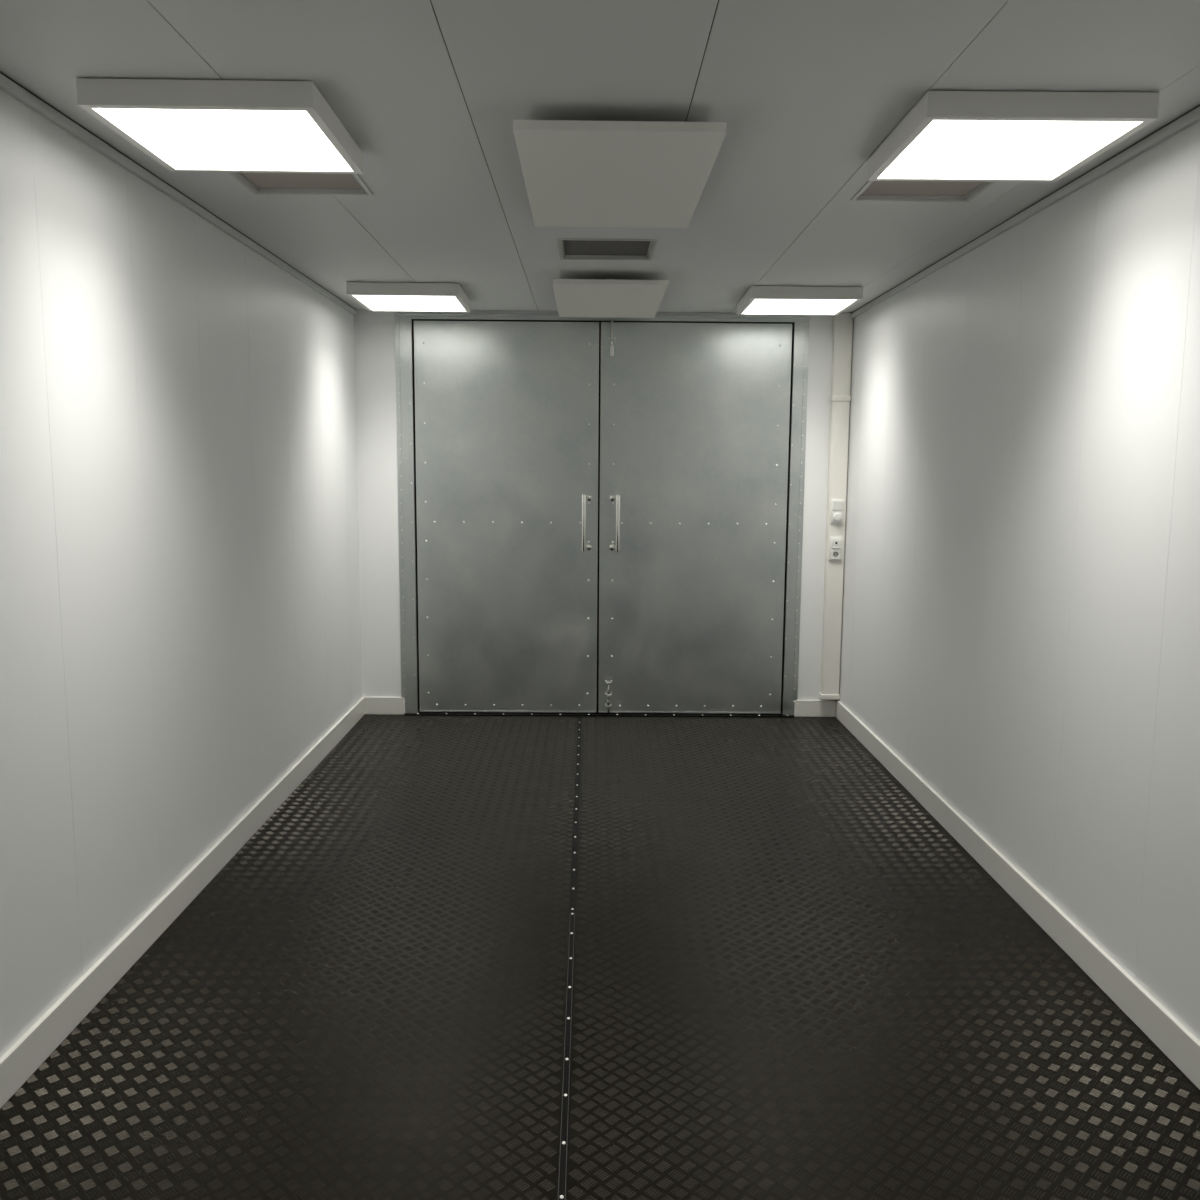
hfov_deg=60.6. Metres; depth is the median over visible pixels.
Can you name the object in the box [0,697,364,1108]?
baseboard
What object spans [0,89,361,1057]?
wall
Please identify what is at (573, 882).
strip
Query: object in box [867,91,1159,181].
ceiling light
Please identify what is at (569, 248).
ceiling vent
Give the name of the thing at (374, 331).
wall
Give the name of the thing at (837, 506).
switch plate
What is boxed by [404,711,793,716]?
threshold
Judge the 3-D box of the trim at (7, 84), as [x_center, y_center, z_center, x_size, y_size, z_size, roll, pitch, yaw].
[-1.506,-1.096,0.897,0.020,0.034,11.282,0,7,0]
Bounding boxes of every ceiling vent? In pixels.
[228,172,372,195]
[557,238,656,259]
[851,181,995,201]
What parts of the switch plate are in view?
dimmer knob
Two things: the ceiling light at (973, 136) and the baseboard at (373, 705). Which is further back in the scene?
the baseboard at (373, 705)
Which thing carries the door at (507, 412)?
in the wall at (374, 331)
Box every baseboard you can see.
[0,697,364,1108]
[365,697,404,714]
[794,700,835,716]
[835,700,1199,1089]
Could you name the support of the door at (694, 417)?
in the wall at (374, 331)
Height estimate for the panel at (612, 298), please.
0.066 m
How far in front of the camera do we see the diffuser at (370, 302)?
5.81 m
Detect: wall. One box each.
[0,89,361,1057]
[354,310,833,699]
[839,121,1199,1040]
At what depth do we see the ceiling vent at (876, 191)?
3.67 m
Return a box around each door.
[414,321,598,712]
[598,320,791,713]
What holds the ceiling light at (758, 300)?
attached to the ceiling
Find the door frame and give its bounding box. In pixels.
[395,313,809,714]
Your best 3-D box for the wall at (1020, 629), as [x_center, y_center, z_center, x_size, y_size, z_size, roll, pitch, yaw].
[1.663,0.187,1.086,0.060,2.643,11.382,0,7,0]
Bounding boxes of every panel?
[513,120,726,227]
[552,279,668,317]
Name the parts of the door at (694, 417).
bolt plate, bolt rod, bolt plate, bolt rod, bolt knob, pull handle, rail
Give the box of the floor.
[0,714,1199,1199]
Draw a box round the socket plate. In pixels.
[829,537,841,560]
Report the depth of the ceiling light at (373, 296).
5.63 m
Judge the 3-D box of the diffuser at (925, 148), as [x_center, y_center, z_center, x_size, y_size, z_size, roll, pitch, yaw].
[1.151,-1.305,2.967,0.592,0.005,0.592,0,7,0]
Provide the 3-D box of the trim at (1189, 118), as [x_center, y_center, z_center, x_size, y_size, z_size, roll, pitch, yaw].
[1.632,-1.077,0.923,0.020,0.034,11.282,0,7,0]
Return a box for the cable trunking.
[819,313,852,699]
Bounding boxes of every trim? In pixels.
[0,71,356,314]
[851,105,1199,317]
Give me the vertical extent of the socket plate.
0.152 m
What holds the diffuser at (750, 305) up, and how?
attached to the ceiling light at (758, 300)
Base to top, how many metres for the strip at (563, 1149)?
0.006 m
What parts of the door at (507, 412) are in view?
rail, pull handle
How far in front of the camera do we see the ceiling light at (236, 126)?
2.80 m
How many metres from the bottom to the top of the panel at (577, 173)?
0.066 m
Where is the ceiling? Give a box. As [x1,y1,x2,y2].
[0,0,1199,312]
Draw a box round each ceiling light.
[76,78,362,173]
[346,282,470,311]
[737,286,862,314]
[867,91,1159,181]
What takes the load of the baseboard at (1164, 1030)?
attached to the wall at (1020, 629)
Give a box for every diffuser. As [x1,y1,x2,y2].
[97,108,349,167]
[355,295,464,309]
[744,299,852,312]
[881,120,1136,176]
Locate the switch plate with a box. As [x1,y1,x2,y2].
[830,499,843,522]
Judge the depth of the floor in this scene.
3.10 m
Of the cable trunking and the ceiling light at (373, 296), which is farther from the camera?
the cable trunking
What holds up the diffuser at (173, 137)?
attached to the ceiling light at (236, 126)
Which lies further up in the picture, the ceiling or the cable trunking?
the ceiling
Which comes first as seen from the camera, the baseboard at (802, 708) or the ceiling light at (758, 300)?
the ceiling light at (758, 300)
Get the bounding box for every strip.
[556,912,575,1199]
[569,716,581,911]
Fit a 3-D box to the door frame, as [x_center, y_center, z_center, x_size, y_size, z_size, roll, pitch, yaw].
[0.007,-0.521,6.692,2.624,2.591,0.107,0,7,0]
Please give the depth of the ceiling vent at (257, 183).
3.63 m

